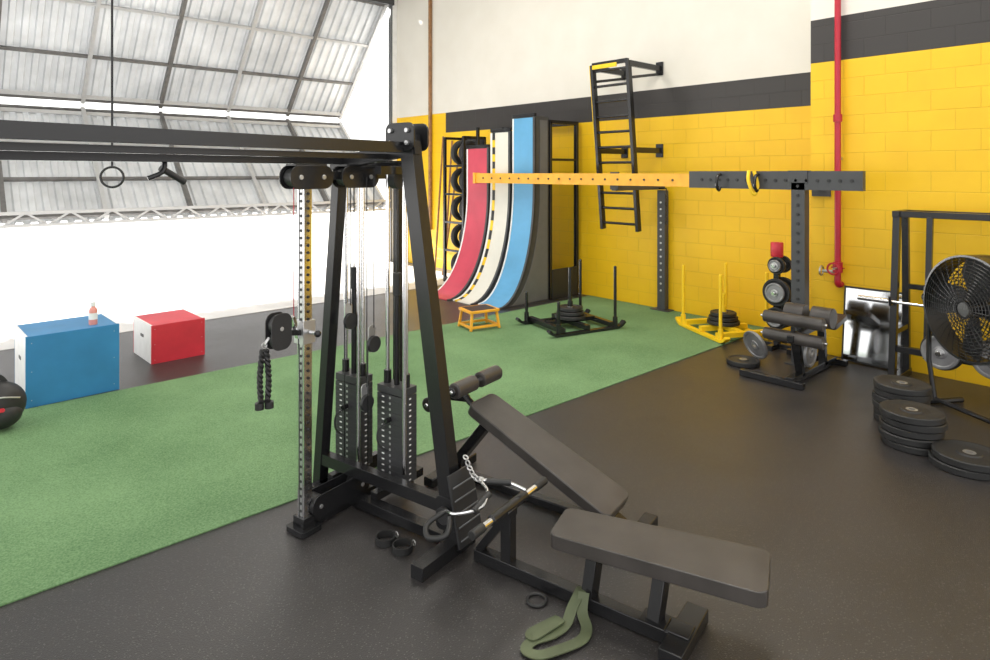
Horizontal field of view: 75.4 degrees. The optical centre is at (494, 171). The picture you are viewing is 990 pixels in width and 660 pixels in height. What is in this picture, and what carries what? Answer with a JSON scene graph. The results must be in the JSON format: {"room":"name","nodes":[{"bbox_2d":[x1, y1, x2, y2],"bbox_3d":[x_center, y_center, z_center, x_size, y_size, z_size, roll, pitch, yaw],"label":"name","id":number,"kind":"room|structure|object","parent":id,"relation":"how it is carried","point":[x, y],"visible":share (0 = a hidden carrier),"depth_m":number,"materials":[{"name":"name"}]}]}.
{"room":"gym","nodes":[
{"label":"gym","id":0,"kind":"room"},
{"bbox_2d":[0,261,449,350],"bbox_3d":[-5.874,2.047,9.455,12.000,0.006,3.400,0,0,-42],"label":"wall","id":1,"kind":"structure","parent":0,"point":[240,295],"depth_m":10.26,"materials":[{"name":"white paint"}]},
{"bbox_2d":[435,136,459,274],"bbox_3d":[-1.069,0.648,13.104,0.559,2.801,0.690,0,0,-42],"label":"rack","id":2,"kind":"object","parent":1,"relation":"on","point":[448,224],"visible":0.61,"depth_m":13.20,"materials":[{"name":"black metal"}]},
{"bbox_2d":[0,260,989,659],"bbox_3d":[-1.507,2.100,5.383,15.000,0.100,15.400,0,0,-42],"label":"floor","id":3,"kind":"structure","parent":0,"point":[877,551],"depth_m":3.43,"materials":[{"name":"rubber"}]},
{"bbox_2d":[15,314,118,408],"bbox_3d":[-4.011,1.740,6.001,0.740,0.620,0.625,0,0,-42],"label":"box","id":4,"kind":"object","parent":3,"relation":"on","point":[59,360],"visible":0.95,"depth_m":5.78,"materials":[{"name":"blue wood"}]},
{"bbox_2d":[89,302,97,324],"bbox_3d":[-3.770,1.325,6.004,0.074,0.209,0.074,0,0,-42],"label":"water bottle","id":5,"kind":"object","parent":4,"relation":"on","point":[93,312],"visible":1,"depth_m":5.98,"materials":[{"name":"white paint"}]},
{"bbox_2d":[133,309,204,364],"bbox_3d":[-3.688,1.845,7.239,0.573,0.410,0.679,0,0,-42],"label":"box","id":6,"kind":"object","parent":3,"relation":"on","point":[160,337],"visible":1,"depth_m":7.04,"materials":[{"name":"red wood"}]},
{"bbox_2d":[0,120,480,582],"bbox_3d":[-1.566,0.886,2.476,1.269,2.326,4.100,0,0,35],"label":"cable machine","id":7,"kind":"object","parent":3,"relation":"on","point":[355,480],"visible":0.98,"depth_m":3.64,"materials":[{"name":"black metal"}]},
{"bbox_2d":[255,337,273,410],"bbox_3d":[-1.243,1.085,3.448,0.098,0.381,0.047,0,0,-28],"label":"rope","id":8,"kind":"object","parent":7,"relation":"hanging from","point":[264,356],"visible":1,"depth_m":3.44,"materials":[{"name":"fabric"}]},
{"bbox_2d":[423,455,526,541],"bbox_3d":[-0.128,1.681,3.307,0.514,0.285,0.321,0,0,-42],"label":"handle","id":9,"kind":"object","parent":7,"relation":"hanging from","point":[482,502],"depth_m":3.26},
{"bbox_2d":[0,295,763,606],"bbox_3d":[-1.671,2.046,5.639,11.450,0.007,3.000,0,0,-42],"label":"artificial turf","id":10,"kind":"object","parent":3,"relation":"on","point":[89,485],"visible":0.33,"depth_m":4.96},
{"bbox_2d":[0,375,26,429],"bbox_3d":[-3.952,1.820,5.058,0.414,0.438,0.324,0,0,-42],"label":"medicine ball","id":11,"kind":"object","parent":10,"relation":"on","point":[13,399],"visible":1,"depth_m":5.05,"materials":[{"name":"black leather"}]},
{"bbox_2d":[458,304,499,331],"bbox_3d":[-0.211,1.912,8.421,0.449,0.258,0.366,0,0,-30],"label":"step platform","id":12,"kind":"object","parent":10,"relation":"on","point":[483,308],"visible":1,"depth_m":8.36,"materials":[{"name":"yellow paint"}]},
{"bbox_2d":[515,259,625,337],"bbox_3d":[0.994,1.630,8.461,1.198,0.818,0.838,0,0,-28],"label":"sled","id":13,"kind":"object","parent":10,"relation":"on","point":[570,313],"visible":1,"depth_m":8.32,"materials":[{"name":"metal"}]},
{"bbox_2d":[610,172,673,311],"bbox_3d":[2.078,1.021,9.120,1.250,2.042,0.300,0,0,-42],"label":"support post","id":14,"kind":"object","parent":10,"relation":"on","point":[662,228],"visible":0.99,"depth_m":9.44,"materials":[{"name":"black metal"}]},
{"bbox_2d":[659,188,667,224],"bbox_3d":[2.446,0.495,9.287,0.052,0.531,0.146,0,0,-42],"label":"hanging chain","id":15,"kind":"object","parent":14,"relation":"hanging from","point":[659,188],"visible":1,"depth_m":9.24,"materials":[{"name":"black metal"}]},
{"bbox_2d":[675,263,768,342],"bbox_3d":[2.904,1.630,8.141,0.710,0.818,1.143,0,0,-14],"label":"sled","id":16,"kind":"object","parent":10,"relation":"on","point":[720,319],"visible":0.95,"depth_m":8.04,"materials":[{"name":"paint"}]},
{"bbox_2d":[375,530,415,556],"bbox_3d":[-0.551,2.026,3.503,0.244,0.045,0.116,0,0,37],"label":"straps","id":17,"kind":"object","parent":3,"relation":"on","point":[393,542],"visible":1,"depth_m":3.49,"materials":[{"name":"black fabric"}]},
{"bbox_2d":[438,144,489,300],"bbox_3d":[-0.480,0.797,10.785,1.222,2.525,0.576,0,0,-42],"label":"ramp","id":18,"kind":"object","parent":3,"relation":"on","point":[463,272],"visible":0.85,"depth_m":10.84,"materials":[{"name":"red paint"}]},
{"bbox_2d":[443,136,485,281],"bbox_3d":[-0.565,0.698,11.941,0.555,2.705,0.600,0,0,-42],"label":"storage rack","id":19,"kind":"object","parent":3,"relation":"on","point":[461,188],"visible":0.55,"depth_m":11.88,"materials":[{"name":"black metal"}]},
{"bbox_2d":[453,128,511,304],"bbox_3d":[-0.085,0.672,10.401,1.152,2.775,0.476,0,0,-42],"label":"ramp","id":20,"kind":"object","parent":3,"relation":"on","point":[487,275],"visible":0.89,"depth_m":10.45,"materials":[{"name":"grey paint"}]},
{"bbox_2d":[478,113,547,309],"bbox_3d":[0.298,0.568,10.053,1.052,2.985,0.506,0,0,-42],"label":"ramp","id":21,"kind":"object","parent":3,"relation":"on","point":[525,265],"visible":0.93,"depth_m":10.09,"materials":[{"name":"blue paint"}]},
{"bbox_2d":[476,120,578,299],"bbox_3d":[0.526,0.605,11.151,0.700,2.890,1.845,0,0,-42],"label":"frame","id":22,"kind":"object","parent":3,"relation":"on","point":[557,278],"visible":0.67,"depth_m":10.46,"materials":[{"name":"black metal"}]},
{"bbox_2d":[526,592,547,607],"bbox_3d":[0.199,2.042,3.056,0.106,0.016,0.106,0,0,-42],"label":"ring","id":23,"kind":"object","parent":3,"relation":"on","point":[529,595],"visible":1,"depth_m":3.05,"materials":[{"name":"black rubber"}]},
{"bbox_2d":[422,365,657,525],"bbox_3d":[0.217,1.680,3.914,1.448,0.730,0.546,0,0,37],"label":"bench","id":24,"kind":"object","parent":3,"relation":"on","point":[575,477],"visible":0.76,"depth_m":3.88,"materials":[{"name":"black leather"}]},
{"bbox_2d":[520,586,591,659],"bbox_3d":[0.317,1.999,2.868,0.516,0.086,0.253,0,0,-42],"label":"band","id":25,"kind":"object","parent":3,"relation":"on","point":[553,627],"visible":0.96,"depth_m":2.83,"materials":[{"name":"green rubber"}]},
{"bbox_2d":[468,476,770,659],"bbox_3d":[0.545,1.869,3.082,1.433,0.351,0.666,0,0,25],"label":"bench","id":26,"kind":"object","parent":3,"relation":"on","point":[731,571],"visible":1,"depth_m":2.91,"materials":[{"name":"black leather"}]},
{"bbox_2d":[473,170,865,367],"bbox_3d":[1.828,1.015,8.724,0.767,2.070,5.970,0,0,-42],"label":"rig","id":27,"kind":"object","parent":3,"relation":"on","point":[821,183],"visible":0.98,"depth_m":7.04,"materials":[{"name":"orange paint"}]},
{"bbox_2d":[726,330,767,367],"bbox_3d":[2.678,1.875,6.838,0.398,0.341,0.339,0,0,-17],"label":"weight plates","id":28,"kind":"object","parent":3,"relation":"on","point":[753,342],"visible":1,"depth_m":6.83,"materials":[{"name":"black rubber"}]},
{"bbox_2d":[762,242,790,350],"bbox_3d":[3.311,1.435,7.445,0.370,1.230,0.366,0,0,3],"label":"plate rack","id":29,"kind":"object","parent":3,"relation":"on","point":[776,291],"visible":0.77,"depth_m":7.38,"materials":[{"name":"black metal"}]},
{"bbox_2d":[739,302,847,390],"bbox_3d":[3.151,1.688,6.536,1.160,0.715,0.790,0,0,-42],"label":"bench","id":30,"kind":"object","parent":3,"relation":"on","point":[819,319],"visible":1,"depth_m":6.23,"materials":[{"name":"black leather"}]},
{"bbox_2d":[841,286,901,369],"bbox_3d":[3.989,1.640,6.762,0.122,0.796,0.580,0,0,-42],"label":"leaning mirror","id":31,"kind":"object","parent":3,"relation":"on","point":[865,332],"visible":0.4,"depth_m":6.78,"materials":[{"name":"silver glass"}]},
{"bbox_2d":[872,375,932,420],"bbox_3d":[3.353,1.891,5.279,0.430,0.317,0.427,0,0,-42],"label":"plates","id":32,"kind":"object","parent":3,"relation":"on","point":[886,387],"visible":0.58,"depth_m":5.21,"materials":[{"name":"black rubber"}]},
{"bbox_2d":[878,400,947,455],"bbox_3d":[3.145,1.918,4.823,0.436,0.264,0.440,0,0,-42],"label":"plates","id":33,"kind":"object","parent":3,"relation":"on","point":[911,427],"visible":0.97,"depth_m":4.70,"materials":[{"name":"black rubber"}]},
{"bbox_2d":[888,209,989,378],"bbox_3d":[4.358,1.216,5.808,0.700,1.673,1.320,0,0,-42],"label":"rack","id":34,"kind":"object","parent":3,"relation":"on","point":[941,359],"visible":0.73,"depth_m":6.18,"materials":[{"name":"black metal"}]},
{"bbox_2d":[857,295,922,306],"bbox_3d":[4.279,1.245,5.628,0.048,0.048,1.990,0,0,-42],"label":"barbell","id":35,"kind":"object","parent":34,"relation":"on","point":[859,297],"visible":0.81,"depth_m":6.19,"materials":[{"name":"silver metal"}]},
{"bbox_2d":[921,254,989,423],"bbox_3d":[3.948,1.365,5.233,0.560,1.369,1.040,0,0,-9],"label":"fan","id":36,"kind":"object","parent":3,"relation":"on","point":[940,297],"visible":1,"depth_m":5.31,"materials":[{"name":"black metal"}]},
{"bbox_2d":[928,439,989,480],"bbox_3d":[3.289,1.998,4.453,0.444,0.105,0.458,0,0,-42],"label":"plates","id":37,"kind":"object","parent":3,"relation":"on","point":[966,459],"visible":1,"depth_m":4.40,"materials":[{"name":"black rubber"}]},
{"bbox_2d":[397,0,810,334],"bbox_3d":[0.987,-1.150,11.491,0.300,6.400,9.700,0,0,-42],"label":"wall","id":38,"kind":"structure","parent":0,"point":[733,91],"depth_m":9.85,"materials":[{"name":"yellow brick"}]},
{"bbox_2d":[0,0,393,228],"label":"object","id":39,"kind":"structure","parent":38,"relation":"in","point":[271,67],"depth_m":12.84,"materials":[{"name":"metal"}]},
{"bbox_2d":[388,0,396,260],"bbox_3d":[-2.390,-1.150,14.869,0.165,6.400,0.160,0,0,-42],"label":"door frame","id":40,"kind":"structure","parent":38,"relation":"attached to","point":[392,10],"depth_m":14.80,"materials":[{"name":"white paint"}]},
{"bbox_2d":[428,0,431,229],"bbox_3d":[-1.404,-1.550,13.845,0.050,5.600,0.070,0,0,-42],"label":"trim","id":41,"kind":"structure","parent":38,"relation":"attached to","point":[429,1],"depth_m":13.82,"materials":[{"name":"brown metal"}]},
{"bbox_2d":[589,58,662,231],"bbox_3d":[1.954,-0.393,9.574,0.840,2.514,0.760,0,0,-42],"label":"ladder","id":42,"kind":"object","parent":38,"relation":"attached to","point":[625,72],"visible":0.97,"depth_m":9.43,"materials":[{"name":"black metal"}]},
{"bbox_2d":[811,0,989,386],"bbox_3d":[5.900,-1.150,5.552,1.000,6.400,5.700,0,0,-42],"label":"wall","id":43,"kind":"structure","parent":0,"point":[915,74],"depth_m":6.64,"materials":[{"name":"yellow brick"}]},
{"bbox_2d":[819,0,844,287],"bbox_3d":[3.707,-1.534,7.046,0.238,5.621,0.250,0,0,-42],"label":"riser pipe","id":44,"kind":"object","parent":43,"relation":"attached to","point":[837,267],"visible":1,"depth_m":6.99,"materials":[{"name":"red metal"}]},
{"bbox_3d":[-0.840,-4.450,5.988,11.000,0.200,15.600,0,0,-42],"label":"ceiling","id":45,"kind":"structure","parent":0,"visible":0},
{"bbox_2d":[99,0,124,187],"bbox_3d":[-4.398,-2.080,7.351,0.258,4.539,0.032,0,0,-22],"label":"ring","id":46,"kind":"object","parent":45,"relation":"hanging from","point":[111,166],"visible":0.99,"depth_m":7.35,"materials":[{"name":"metal"}]},
{"label":"outside","id":47,"kind":"structure","parent":0,"visible":0},
{"bbox_2d":[0,182,385,301],"bbox_3d":[-34.709,2.110,53.166,160.000,0.100,100.000,0,0,-42],"label":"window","id":48,"kind":"structure","parent":47,"point":[47,261],"depth_m":16.58,"materials":[{"name":"white glass"}]}
]}

